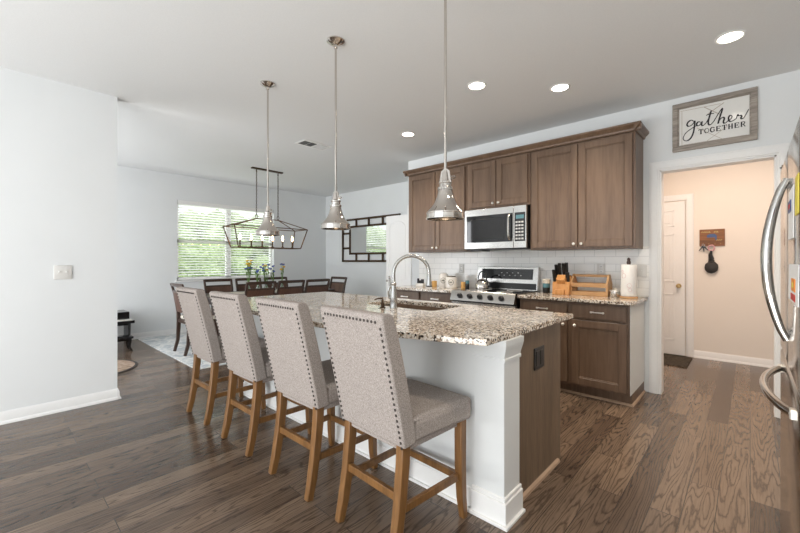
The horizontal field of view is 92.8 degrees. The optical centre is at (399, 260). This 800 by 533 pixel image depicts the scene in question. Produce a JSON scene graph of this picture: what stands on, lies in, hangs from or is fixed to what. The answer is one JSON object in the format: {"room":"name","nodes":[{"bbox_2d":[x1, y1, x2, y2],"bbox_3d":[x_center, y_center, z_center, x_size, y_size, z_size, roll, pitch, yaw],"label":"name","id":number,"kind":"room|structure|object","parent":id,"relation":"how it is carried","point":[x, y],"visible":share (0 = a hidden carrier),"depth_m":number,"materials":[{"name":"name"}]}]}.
{"room":"kitchen","nodes":[
{"label":"kitchen","id":0,"kind":"room"},
{"bbox_2d":[0,67,116,411],"bbox_3d":[-3.852,-0.120,2.193,0.120,2.760,3.615,0,0,43],"label":"wall","id":1,"kind":"structure","parent":0,"point":[58,140],"depth_m":3.18,"materials":[{"name":"paint"}]},
{"bbox_2d":[0,389,117,424],"bbox_3d":[-3.798,1.212,2.144,0.026,0.095,3.615,0,0,43],"label":"baseboard","id":2,"kind":"structure","parent":1,"relation":"attached to","point":[15,415],"depth_m":3.17,"materials":[{"name":"white wood"}]},
{"bbox_2d":[54,265,71,279],"bbox_3d":[-2.831,0.095,3.201,0.018,0.118,0.115,0,0,43],"label":"light switch","id":3,"kind":"object","parent":1,"relation":"attached to","point":[60,271],"visible":1,"depth_m":3.20,"materials":[{"name":"white plastic"}]},
{"bbox_2d":[117,165,325,334],"bbox_3d":[-3.946,-0.120,6.604,0.150,2.760,6.380,0,0,43],"label":"wall","id":4,"kind":"structure","parent":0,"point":[146,199],"depth_m":6.49,"materials":[{"name":"paint"}]},
{"bbox_2d":[117,327,186,339],"bbox_3d":[-3.882,1.212,6.544,0.026,0.095,6.380,0,0,43],"label":"baseboard","id":5,"kind":"structure","parent":4,"relation":"attached to","point":[183,330],"depth_m":6.35,"materials":[{"name":"white wood"}]},
{"bbox_2d":[175,204,271,281],"bbox_3d":[-3.278,-0.347,7.294,0.160,1.425,1.880,0,0,43],"label":"window","id":6,"kind":"structure","parent":4,"relation":"attached to","point":[177,204],"depth_m":7.30,"materials":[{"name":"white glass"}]},
{"bbox_2d":[177,200,272,279],"bbox_3d":[-3.267,-0.363,7.284,0.060,1.394,1.800,0,0,43],"label":"window blind","id":7,"kind":"object","parent":4,"relation":"attached to","point":[220,207],"visible":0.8,"depth_m":7.12,"materials":[{"name":"white plastic"}]},
{"bbox_2d":[326,181,407,296],"bbox_3d":[-0.414,-0.120,7.771,3.770,2.760,0.120,0,0,43],"label":"wall","id":8,"kind":"structure","parent":0,"point":[363,278],"depth_m":8.04,"materials":[{"name":"paint"}]},
{"bbox_2d":[342,213,400,261],"bbox_3d":[-0.636,-0.444,7.869,1.750,0.932,0.034,0,0,43],"label":"wall mirror","id":9,"kind":"object","parent":8,"relation":"attached to","point":[368,239],"visible":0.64,"depth_m":7.90,"materials":[{"name":"brown metal"}]},
{"bbox_2d":[351,225,385,252],"bbox_3d":[-0.632,-0.446,7.874,1.170,0.535,0.021,0,0,43],"label":"mirror glass","id":10,"kind":"object","parent":9,"relation":"attached to","point":[364,238],"depth_m":7.88,"materials":[{"name":"silver mirror"}]},
{"bbox_2d":[0,339,780,532],"bbox_3d":[-0.987,1.310,3.285,9.100,0.100,9.500,0,0,43],"label":"floor","id":11,"kind":"structure","parent":0,"point":[702,454],"depth_m":2.30,"materials":[{"name":"brown wood"}]},
{"bbox_2d":[117,334,133,350],"bbox_3d":[-3.940,1.161,5.274,0.220,0.211,0.380,0,0,43],"label":"bench","id":12,"kind":"object","parent":11,"relation":"on","point":[128,337],"visible":0.52,"depth_m":5.32,"materials":[{"name":"black paint"}]},
{"bbox_2d":[117,310,134,346],"bbox_3d":[-4.279,1.008,5.585,0.480,0.505,0.550,0,0,43],"label":"piano","id":13,"kind":"object","parent":11,"relation":"on","point":[123,319],"visible":0.38,"depth_m":5.63,"materials":[{"name":"black paint"}]},
{"bbox_2d":[117,360,137,373],"bbox_3d":[-3.554,1.255,4.409,0.860,0.010,0.860,0,0,43],"label":"round rug","id":14,"kind":"object","parent":11,"relation":"on","point":[122,365],"visible":0.3,"depth_m":4.56,"materials":[{"name":"beige fabric"}]},
{"bbox_2d":[138,332,225,369],"bbox_3d":[-2.271,1.256,6.395,2.600,0.008,3.040,0,0,43],"label":"dining rug","id":15,"kind":"object","parent":11,"relation":"on","point":[165,344],"visible":0.21,"depth_m":5.51,"materials":[{"name":"grey fabric"}]},
{"bbox_2d":[170,283,219,355],"bbox_3d":[-2.840,0.778,5.303,0.466,0.954,0.533,0,0,43],"label":"dining chair","id":16,"kind":"object","parent":15,"relation":"on","point":[179,317],"visible":0.49,"depth_m":5.26,"materials":[{"name":"brown wood"}]},
{"bbox_2d":[203,279,232,308],"bbox_3d":[-2.863,0.778,6.206,0.533,0.954,0.466,0,0,43],"label":"dining chair","id":17,"kind":"object","parent":15,"relation":"on","point":[222,288],"visible":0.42,"depth_m":6.36,"materials":[{"name":"brown wood"}]},
{"bbox_2d":[235,278,261,290],"bbox_3d":[-2.511,0.778,6.589,0.533,0.954,0.466,0,0,43],"label":"dining chair","id":18,"kind":"object","parent":15,"relation":"on","point":[239,287],"visible":0.3,"depth_m":6.67,"materials":[{"name":"brown wood"}]},
{"bbox_2d":[244,281,275,296],"bbox_3d":[-2.226,0.778,5.796,0.533,0.954,0.466,0,0,43],"label":"dining chair","id":19,"kind":"object","parent":15,"relation":"on","point":[255,292],"visible":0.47,"depth_m":5.61,"materials":[{"name":"brown wood"}]},
{"bbox_2d":[206,287,334,334],"bbox_3d":[-2.174,0.876,6.278,0.800,0.752,2.120,0,0,43],"label":"dining table","id":20,"kind":"object","parent":15,"relation":"on","point":[207,294],"visible":0.08,"depth_m":5.43,"materials":[{"name":"brown wood"}]},
{"bbox_3d":[-2.174,0.497,6.278,0.320,0.006,1.240,0,0,43],"label":"table runner","id":21,"kind":"object","parent":20,"relation":"on","visible":0},
{"bbox_2d":[244,260,252,288],"bbox_3d":[-2.368,0.238,5.981,0.130,0.523,0.138,0,0,-37],"label":"flower vase","id":22,"kind":"object","parent":21,"relation":"on","point":[249,267],"visible":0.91,"depth_m":5.96,"materials":[{"name":"yellow plant"}]},
{"bbox_2d":[253,264,261,287],"bbox_3d":[-2.279,0.276,6.090,0.145,0.448,0.107,0,0,43],"label":"flower vase","id":23,"kind":"object","parent":21,"relation":"on","point":[256,265],"visible":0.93,"depth_m":6.08,"materials":[{"name":"blue plant"}]},
{"bbox_2d":[262,264,270,287],"bbox_3d":[-2.175,0.271,6.199,0.144,0.458,0.132,0,0,-18],"label":"flower vase","id":24,"kind":"object","parent":21,"relation":"on","point":[264,270],"visible":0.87,"depth_m":6.19,"materials":[{"name":"blue plant"}]},
{"bbox_2d":[269,265,275,290],"bbox_3d":[-2.096,0.283,6.277,0.106,0.435,0.110,0,0,43],"label":"flower vase","id":25,"kind":"object","parent":21,"relation":"on","point":[273,266],"visible":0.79,"depth_m":6.27,"materials":[{"name":"blue plant"}]},
{"bbox_2d":[280,263,284,286],"bbox_3d":[-1.978,0.267,6.403,0.093,0.466,0.170,0,0,-18],"label":"flower vase","id":26,"kind":"object","parent":21,"relation":"on","point":[282,264],"visible":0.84,"depth_m":6.38,"materials":[{"name":"yellow plant"}]},
{"bbox_2d":[264,277,287,288],"bbox_3d":[-2.153,0.778,6.979,0.533,0.954,0.466,0,0,43],"label":"dining chair","id":27,"kind":"object","parent":15,"relation":"on","point":[266,278],"visible":0.2,"depth_m":7.14,"materials":[{"name":"brown wood"}]},
{"bbox_2d":[277,280,304,294],"bbox_3d":[-1.881,0.778,6.172,0.533,0.954,0.466,0,0,43],"label":"dining chair","id":28,"kind":"object","parent":15,"relation":"on","point":[292,289],"visible":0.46,"depth_m":5.99,"materials":[{"name":"brown wood"}]},
{"bbox_2d":[304,279,329,292],"bbox_3d":[-1.542,0.778,6.540,0.533,0.954,0.466,0,0,43],"label":"dining chair","id":29,"kind":"object","parent":15,"relation":"on","point":[308,288],"visible":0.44,"depth_m":6.35,"materials":[{"name":"brown wood"}]},
{"bbox_2d":[329,276,346,292],"bbox_3d":[-1.333,0.778,7.119,0.466,0.954,0.533,0,0,43],"label":"dining chair","id":30,"kind":"object","parent":15,"relation":"on","point":[339,287],"visible":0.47,"depth_m":7.27,"materials":[{"name":"brown wood"}]},
{"bbox_2d":[176,286,265,424],"bbox_3d":[-1.491,0.738,3.209,0.471,1.051,0.588,0,0,43],"label":"bar stool","id":31,"kind":"object","parent":11,"relation":"on","point":[205,343],"visible":0.83,"depth_m":2.99,"materials":[{"name":"beige fabric"}]},
{"bbox_2d":[218,336,265,359],"bbox_3d":[-1.428,0.718,3.278,0.471,0.128,0.402,0,0,43],"label":"seat cushion","id":32,"kind":"object","parent":31,"relation":"on","point":[221,356],"depth_m":3.00,"materials":[{"name":"beige fabric"}]},
{"bbox_2d":[209,291,312,456],"bbox_3d":[-0.980,0.738,2.739,0.471,1.051,0.588,0,0,43],"label":"bar stool","id":33,"kind":"object","parent":11,"relation":"on","point":[245,358],"visible":0.8,"depth_m":2.53,"materials":[{"name":"beige fabric"}]},
{"bbox_2d":[261,347,272,377],"bbox_3d":[-0.917,0.718,2.807,0.471,0.128,0.402,0,0,43],"label":"seat cushion","id":34,"kind":"object","parent":33,"relation":"on","point":[266,368],"depth_m":2.54,"materials":[{"name":"beige fabric"}]},
{"bbox_2d":[255,297,377,501],"bbox_3d":[-0.483,0.738,2.282,0.471,1.051,0.588,0,0,43],"label":"bar stool","id":35,"kind":"object","parent":11,"relation":"on","point":[299,373],"visible":0.85,"depth_m":2.09,"materials":[{"name":"beige fabric"}]},
{"bbox_2d":[322,359,338,403],"bbox_3d":[-0.420,0.718,2.350,0.471,0.128,0.402,0,0,43],"label":"seat cushion","id":36,"kind":"object","parent":35,"relation":"on","point":[330,390],"depth_m":2.10,"materials":[{"name":"beige fabric"}]},
{"bbox_2d":[320,305,470,532],"bbox_3d":[-0.017,0.738,1.854,0.588,1.051,0.471,0,0,-44],"label":"bar stool","id":37,"kind":"object","parent":11,"relation":"on","point":[376,397],"visible":1,"depth_m":1.70,"materials":[{"name":"beige fabric"}]},
{"bbox_2d":[406,378,470,440],"bbox_3d":[0.050,0.718,1.919,0.402,0.128,0.471,0,0,-44],"label":"seat cushion","id":38,"kind":"object","parent":37,"relation":"on","point":[435,410],"depth_m":1.79,"materials":[{"name":"beige fabric"}]},
{"bbox_2d":[243,303,559,531],"bbox_3d":[-0.196,0.818,3.022,2.720,0.884,0.914,0,0,43],"label":"kitchen island","id":39,"kind":"object","parent":11,"relation":"on","point":[512,385],"visible":0.34,"depth_m":2.03,"materials":[{"name":"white wood"}]},
{"bbox_2d":[247,292,572,345],"bbox_3d":[-0.313,0.361,2.910,2.690,0.030,1.360,0,0,43],"label":"island countertop","id":40,"kind":"structure","parent":39,"relation":"on","point":[468,324],"depth_m":2.38,"materials":[{"name":"stone"}]},
{"bbox_2d":[374,298,385,307],"bbox_3d":[-0.148,0.308,2.812,0.083,0.075,0.043,0,0,-8],"label":"soap dispenser","id":41,"kind":"object","parent":40,"relation":"on","point":[382,300],"visible":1,"depth_m":2.81,"materials":[{"name":"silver metal"}]},
{"bbox_2d":[386,254,431,307],"bbox_3d":[0.066,0.147,2.820,0.342,0.398,0.060,0,0,-1],"label":"kitchen faucet","id":42,"kind":"object","parent":40,"relation":"on","point":[392,296],"visible":1,"depth_m":2.80,"materials":[{"name":"silver metal"}]},
{"bbox_2d":[534,345,543,370],"bbox_3d":[0.797,0.553,2.184,0.009,0.123,0.135,0,0,43],"label":"outlet","id":43,"kind":"object","parent":39,"relation":"attached to","point":[538,349],"depth_m":2.18,"materials":[{"name":"black plastic"}]},
{"bbox_2d":[396,289,452,302],"bbox_3d":[0.452,0.818,5.000,0.997,0.884,0.641,0,0,43],"label":"base cabinet","id":44,"kind":"object","parent":11,"relation":"on","point":[405,294],"visible":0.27,"depth_m":4.75,"materials":[{"name":"brown wood"}]},
{"bbox_2d":[390,285,472,292],"bbox_3d":[0.443,0.361,5.015,1.013,0.030,0.632,0,0,43],"label":"countertop","id":45,"kind":"structure","parent":44,"relation":"on","point":[408,287],"depth_m":4.79,"materials":[{"name":"stone"}]},
{"bbox_2d":[416,278,424,286],"bbox_3d":[0.280,0.291,5.150,0.120,0.110,0.060,0,0,43],"label":"ornament","id":46,"kind":"object","parent":45,"relation":"on","point":[420,283],"visible":1,"depth_m":5.12,"materials":[{"name":"white ceramic"}]},
{"bbox_2d":[432,281,436,286],"bbox_3d":[0.459,0.301,5.094,0.068,0.090,0.067,0,0,43],"label":"candle","id":47,"kind":"object","parent":45,"relation":"on","point":[434,283],"visible":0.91,"depth_m":5.06,"materials":[{"name":"wax"}]},
{"bbox_2d":[439,273,447,286],"bbox_3d":[0.580,0.251,5.061,0.124,0.190,0.128,0,0,13],"label":"ceramic canister","id":48,"kind":"object","parent":45,"relation":"on","point":[442,276],"visible":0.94,"depth_m":5.01,"materials":[{"name":"white ceramic"}]},
{"bbox_2d":[446,276,456,287],"bbox_3d":[0.661,0.269,4.905,0.150,0.155,0.154,0,0,13],"label":"ceramic canister","id":49,"kind":"object","parent":45,"relation":"on","point":[451,281],"visible":0.99,"depth_m":4.85,"materials":[{"name":"white ceramic"}]},
{"bbox_2d":[465,280,468,288],"bbox_3d":[0.838,0.294,4.745,0.052,0.104,0.052,0,0,43],"label":"bottle","id":50,"kind":"object","parent":45,"relation":"on","point":[466,281],"visible":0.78,"depth_m":4.72,"materials":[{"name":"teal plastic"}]},
{"bbox_2d":[450,266,539,308],"bbox_3d":[1.076,0.665,4.357,0.784,1.190,0.709,0,0,43],"label":"stove","id":51,"kind":"object","parent":11,"relation":"on","point":[505,283],"visible":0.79,"depth_m":4.35,"materials":[{"name":"silver metal"}]},
{"bbox_2d":[475,271,489,288],"bbox_3d":[0.987,0.226,4.591,0.186,0.218,0.172,0,0,23],"label":"tea kettle","id":52,"kind":"object","parent":51,"relation":"on","point":[481,283],"visible":0.99,"depth_m":4.53,"materials":[{"name":"silver metal"}]},
{"bbox_2d":[456,288,537,294],"bbox_3d":[1.083,0.347,4.364,0.784,0.025,0.550,0,0,43],"label":"cooktop","id":53,"kind":"object","parent":51,"relation":"in","point":[473,291],"depth_m":4.28,"materials":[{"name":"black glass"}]},
{"bbox_2d":[520,298,645,406],"bbox_3d":[1.783,0.818,3.776,1.004,0.884,0.641,0,0,43],"label":"base cabinet","id":54,"kind":"object","parent":11,"relation":"on","point":[602,345],"visible":0.73,"depth_m":3.43,"materials":[{"name":"brown wood"}]},
{"bbox_2d":[517,291,647,305],"bbox_3d":[1.790,0.361,3.776,1.027,0.030,0.632,0,0,43],"label":"countertop","id":55,"kind":"structure","parent":54,"relation":"on","point":[536,295],"depth_m":3.56,"materials":[{"name":"stone"}]},
{"bbox_2d":[542,279,549,292],"bbox_3d":[1.589,0.271,4.136,0.080,0.150,0.080,0,0,43],"label":"patterned canister","id":56,"kind":"object","parent":55,"relation":"on","point":[546,282],"visible":0.98,"depth_m":4.11,"materials":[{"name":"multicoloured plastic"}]},
{"bbox_2d":[552,263,571,294],"bbox_3d":[1.690,0.181,3.974,0.168,0.331,0.220,0,0,35],"label":"knife block","id":57,"kind":"object","parent":55,"relation":"on","point":[561,276],"visible":0.96,"depth_m":3.92,"materials":[{"name":"brown wood"}]},
{"bbox_2d":[570,274,611,296],"bbox_3d":[1.930,0.239,3.849,0.348,0.213,0.172,0,0,43],"label":"wooden caddy","id":58,"kind":"object","parent":55,"relation":"on","point":[574,284],"visible":0.91,"depth_m":3.81,"materials":[{"name":"brown wood"}]},
{"bbox_2d":[609,288,620,297],"bbox_3d":[2.059,0.301,3.650,0.095,0.090,0.095,0,0,43],"label":"spice jar","id":59,"kind":"object","parent":55,"relation":"on","point":[614,292],"visible":0.98,"depth_m":3.61,"materials":[{"name":"glass"}]},
{"bbox_2d":[619,258,637,298],"bbox_3d":[2.134,0.157,3.554,0.150,0.378,0.150,0,0,43],"label":"paper towel holder","id":60,"kind":"object","parent":55,"relation":"on","point":[628,259],"visible":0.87,"depth_m":3.52,"materials":[{"name":"brown wood"}]},
{"bbox_2d":[621,264,636,296],"bbox_3d":[2.133,0.180,3.553,0.126,0.294,0.128,0,0,43],"label":"paper towel roll","id":61,"kind":"object","parent":60,"relation":"on","point":[628,272],"visible":0.98,"depth_m":3.50,"materials":[{"name":"white paper"}]},
{"bbox_2d":[664,354,691,367],"bbox_3d":[3.289,1.253,4.950,0.760,0.014,0.600,0,0,43],"label":"door mat","id":62,"kind":"object","parent":11,"relation":"on","point":[671,360],"visible":0.42,"depth_m":4.77,"materials":[{"name":"brown fabric"}]},
{"bbox_2d":[759,117,799,532],"bbox_3d":[1.665,0.430,1.091,0.927,1.660,0.910,0,0,43],"label":"refrigerator","id":63,"kind":"object","parent":11,"relation":"on","point":[787,323],"visible":1,"depth_m":1.32,"materials":[{"name":"metal"}]},
{"bbox_2d":[788,185,793,239],"bbox_3d":[1.248,-0.150,1.217,0.005,0.160,0.200,0,0,43],"label":"note","id":64,"kind":"object","parent":63,"relation":"attached to","point":[791,193],"visible":1,"depth_m":1.20,"materials":[{"name":"white paper"}]},
{"bbox_2d":[788,264,798,306],"bbox_3d":[1.193,0.068,1.158,0.005,0.115,0.360,0,0,43],"label":"note","id":65,"kind":"object","parent":63,"relation":"attached to","point":[793,282],"visible":1,"depth_m":1.11,"materials":[{"name":"white paper"}]},
{"bbox_2d":[795,172,798,215],"bbox_3d":[1.111,-0.185,1.067,0.003,0.110,0.095,0,0,43],"label":"note","id":66,"kind":"object","parent":63,"relation":"attached to","point":[797,176],"visible":1,"depth_m":1.05,"materials":[{"name":"yellow paper"}]},
{"bbox_2d":[0,0,799,196],"bbox_3d":[-0.987,-1.560,3.285,9.100,0.120,9.500,0,0,43],"label":"ceiling","id":67,"kind":"structure","parent":0,"point":[184,76],"depth_m":2.94,"materials":[{"name":"paint"}]},
{"bbox_2d":[223,167,307,248],"bbox_3d":[-2.181,-0.853,6.271,0.416,1.293,1.285,0,0,43],"label":"lantern chandelier","id":68,"kind":"object","parent":67,"relation":"hanging from","point":[256,168],"visible":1,"depth_m":6.20,"materials":[{"name":"brown metal"}]},
{"bbox_2d":[255,80,279,235],"bbox_3d":[-1.119,-0.859,3.223,0.202,1.282,0.202,0,0,43],"label":"pendant light","id":69,"kind":"object","parent":67,"relation":"hanging from","point":[267,227],"visible":1,"depth_m":3.20,"materials":[{"name":"silver metal"}]},
{"bbox_2d":[295,139,331,150],"bbox_3d":[-1.112,-1.495,4.922,0.240,0.010,0.420,0,0,43],"label":"ceiling vent","id":70,"kind":"object","parent":67,"relation":"in","point":[305,142],"visible":1,"depth_m":4.89,"materials":[{"name":"white metal"}]},
{"bbox_2d":[298,141,310,144],"bbox_3d":[-1.207,-1.494,4.819,0.150,0.004,0.090,0,0,43],"label":"grille","id":71,"kind":"object","parent":70,"relation":"attached to","point":[300,142],"depth_m":4.80,"materials":[{"name":"grey metal"}]},
{"bbox_2d":[321,36,350,229],"bbox_3d":[-0.438,-0.859,2.597,0.202,1.282,0.202,0,0,43],"label":"pendant light","id":72,"kind":"object","parent":67,"relation":"hanging from","point":[335,220],"visible":1,"depth_m":2.57,"materials":[{"name":"silver metal"}]},
{"bbox_2d":[401,132,414,136],"bbox_3d":[0.094,-1.496,4.505,0.166,0.009,0.166,0,0,43],"label":"recessed light","id":73,"kind":"object","parent":67,"relation":"in","point":[405,134],"visible":1,"depth_m":4.50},
{"bbox_2d":[426,0,464,220],"bbox_3d":[0.236,-0.859,1.977,0.202,1.282,0.202,0,0,43],"label":"pendant light","id":74,"kind":"object","parent":67,"relation":"hanging from","point":[445,207],"visible":1,"depth_m":1.96,"materials":[{"name":"silver metal"}]},
{"bbox_2d":[467,81,486,89],"bbox_3d":[0.656,-1.496,3.255,0.166,0.009,0.166,0,0,43],"label":"recessed light","id":75,"kind":"object","parent":67,"relation":"in","point":[475,85],"visible":1,"depth_m":3.25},
{"bbox_2d":[550,83,570,91],"bbox_3d":[1.384,-1.496,3.292,0.166,0.009,0.166,0,0,43],"label":"recessed light","id":76,"kind":"object","parent":67,"relation":"in","point":[560,87],"visible":1,"depth_m":3.28,"materials":[{"name":"white plastic"}]},
{"bbox_2d":[714,29,746,43],"bbox_3d":[2.208,-1.496,2.548,0.166,0.009,0.166,0,0,43],"label":"recessed light","id":77,"kind":"object","parent":67,"relation":"in","point":[734,35],"visible":1,"depth_m":2.54,"materials":[{"name":"white plastic"}]},
{"bbox_2d":[408,70,799,391],"bbox_3d":[1.974,-0.120,4.127,4.920,2.760,0.132,0,0,43],"label":"wall","id":78,"kind":"structure","parent":0,"point":[778,95],"depth_m":3.79,"materials":[{"name":"paint"}]},
{"bbox_2d":[386,214,406,296],"bbox_3d":[-0.023,0.267,5.958,0.520,1.963,0.049,0,0,43],"label":"door","id":79,"kind":"structure","parent":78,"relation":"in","point":[396,226],"depth_m":5.97,"materials":[{"name":"white wood"}]},
{"bbox_2d":[407,205,411,284],"bbox_3d":[0.150,0.210,5.735,0.082,2.100,0.034,0,0,43],"label":"trim","id":80,"kind":"structure","parent":78,"relation":"attached to","point":[409,260],"depth_m":5.73,"materials":[{"name":"white wood"}]},
{"bbox_2d":[409,165,473,252],"bbox_3d":[0.567,-0.648,5.087,0.948,1.064,0.382,0,0,43],"label":"upper cabinet","id":81,"kind":"object","parent":78,"relation":"attached to","point":[425,236],"visible":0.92,"depth_m":5.00,"materials":[{"name":"brown wood"}]},
{"bbox_2d":[459,264,463,272],"bbox_3d":[0.821,0.100,5.089,0.075,0.118,0.013,0,0,43],"label":"wall outlet","id":82,"kind":"object","parent":78,"relation":"attached to","point":[461,266],"visible":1,"depth_m":5.08,"materials":[{"name":"white plastic"}]},
{"bbox_2d":[467,152,530,210],"bbox_3d":[1.212,-0.896,4.494,0.796,0.568,0.382,0,0,43],"label":"upper cabinet","id":83,"kind":"object","parent":78,"relation":"attached to","point":[504,181],"visible":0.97,"depth_m":4.34,"materials":[{"name":"brown wood"}]},
{"bbox_2d":[465,205,530,251],"bbox_3d":[1.176,-0.360,4.455,0.776,0.488,0.449,0,0,43],"label":"microwave","id":84,"kind":"object","parent":83,"relation":"attached to","point":[509,227],"visible":0.97,"depth_m":4.29,"materials":[{"name":"silver metal"}]},
{"bbox_2d":[531,131,642,250],"bbox_3d":[1.869,-0.648,3.889,0.983,1.064,0.382,0,0,43],"label":"upper cabinet","id":85,"kind":"object","parent":78,"relation":"attached to","point":[586,195],"visible":1,"depth_m":3.71,"materials":[{"name":"brown wood"}]},
{"bbox_2d":[403,121,648,176],"bbox_3d":[1.217,-1.209,4.474,2.835,0.066,0.403,0,0,43],"label":"crown molding","id":86,"kind":"structure","parent":85,"relation":"on","point":[638,126],"depth_m":3.97,"materials":[{"name":"brown wood"}]},
{"bbox_2d":[597,264,604,274],"bbox_3d":[2.076,0.085,3.935,0.075,0.118,0.013,0,0,43],"label":"wall outlet","id":87,"kind":"object","parent":78,"relation":"attached to","point":[600,267],"visible":1,"depth_m":3.93,"materials":[{"name":"white plastic"}]},
{"bbox_2d":[637,265,646,276],"bbox_3d":[2.339,0.095,3.689,0.085,0.118,0.018,0,0,43],"label":"light switch","id":88,"kind":"object","parent":78,"relation":"attached to","point":[641,269],"visible":0.85,"depth_m":3.68,"materials":[{"name":"white plastic"}]},
{"bbox_2d":[672,86,757,152],"bbox_3d":[2.734,-1.219,3.332,0.575,0.434,0.034,0,0,43],"label":"framed sign","id":89,"kind":"object","parent":78,"relation":"attached to","point":[731,117],"visible":1,"depth_m":3.32,"materials":[{"name":"grey wood"}]},
{"bbox_2d":[649,142,790,418],"bbox_3d":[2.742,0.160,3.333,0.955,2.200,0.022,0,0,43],"label":"trim","id":90,"kind":"structure","parent":78,"relation":"attached to","point":[780,150],"depth_m":3.60,"materials":[{"name":"white wood"}]},
{"bbox_2d":[664,160,773,359],"bbox_3d":[4.144,-0.120,4.802,3.400,2.760,0.120,0,0,43],"label":"wall","id":91,"kind":"structure","parent":0,"point":[732,316],"depth_m":4.73,"materials":[{"name":"paint"}]},
{"bbox_2d":[664,201,684,355],"bbox_3d":[3.453,0.229,5.280,0.795,2.038,0.102,0,0,43],"label":"door","id":92,"kind":"structure","parent":91,"relation":"in","point":[674,212],"depth_m":5.09,"materials":[{"name":"white wood"}]},
{"bbox_2d":[664,193,693,356],"bbox_3d":[3.482,0.188,5.315,0.980,2.145,0.022,0,0,43],"label":"trim","id":93,"kind":"structure","parent":91,"relation":"attached to","point":[689,198],"depth_m":5.00,"materials":[{"name":"white wood"}]},
{"bbox_2d":[700,229,724,245],"bbox_3d":[3.972,-0.297,4.851,0.250,0.215,0.040,0,0,43],"label":"key rack","id":94,"kind":"object","parent":91,"relation":"attached to","point":[716,237],"visible":1,"depth_m":4.85,"materials":[{"name":"brown wood"}]},
{"bbox_2d":[704,245,717,272],"bbox_3d":[3.962,-0.024,4.848,0.137,0.367,0.060,0,0,43],"label":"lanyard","id":95,"kind":"object","parent":94,"relation":"hanging from","point":[711,266],"visible":1,"depth_m":4.83,"materials":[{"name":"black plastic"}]},
{"bbox_2d":[694,350,773,367],"bbox_3d":[4.564,1.212,4.317,1.965,0.095,0.026,0,0,43],"label":"baseboard","id":96,"kind":"structure","parent":91,"relation":"attached to","point":[760,362],"depth_m":4.71,"materials":[{"name":"white wood"}]},
{"label":"outside","id":97,"kind":"structure","parent":0,"visible":0},
{"bbox_3d":[-8.187,1.435,12.962,14.400,0.150,24.000,0,0,43],"label":"lawn","id":98,"kind":"structure","parent":97,"visible":0},
{"bbox_2d":[178,209,268,276],"bbox_3d":[-5.416,0.104,10.333,1.791,3.200,14.686,0,0,43],"label":"hedge","id":99,"kind":"object","parent":98,"relation":"on","point":[188,209],"visible":0.06,"depth_m":10.09,"materials":[{"name":"green plant"}]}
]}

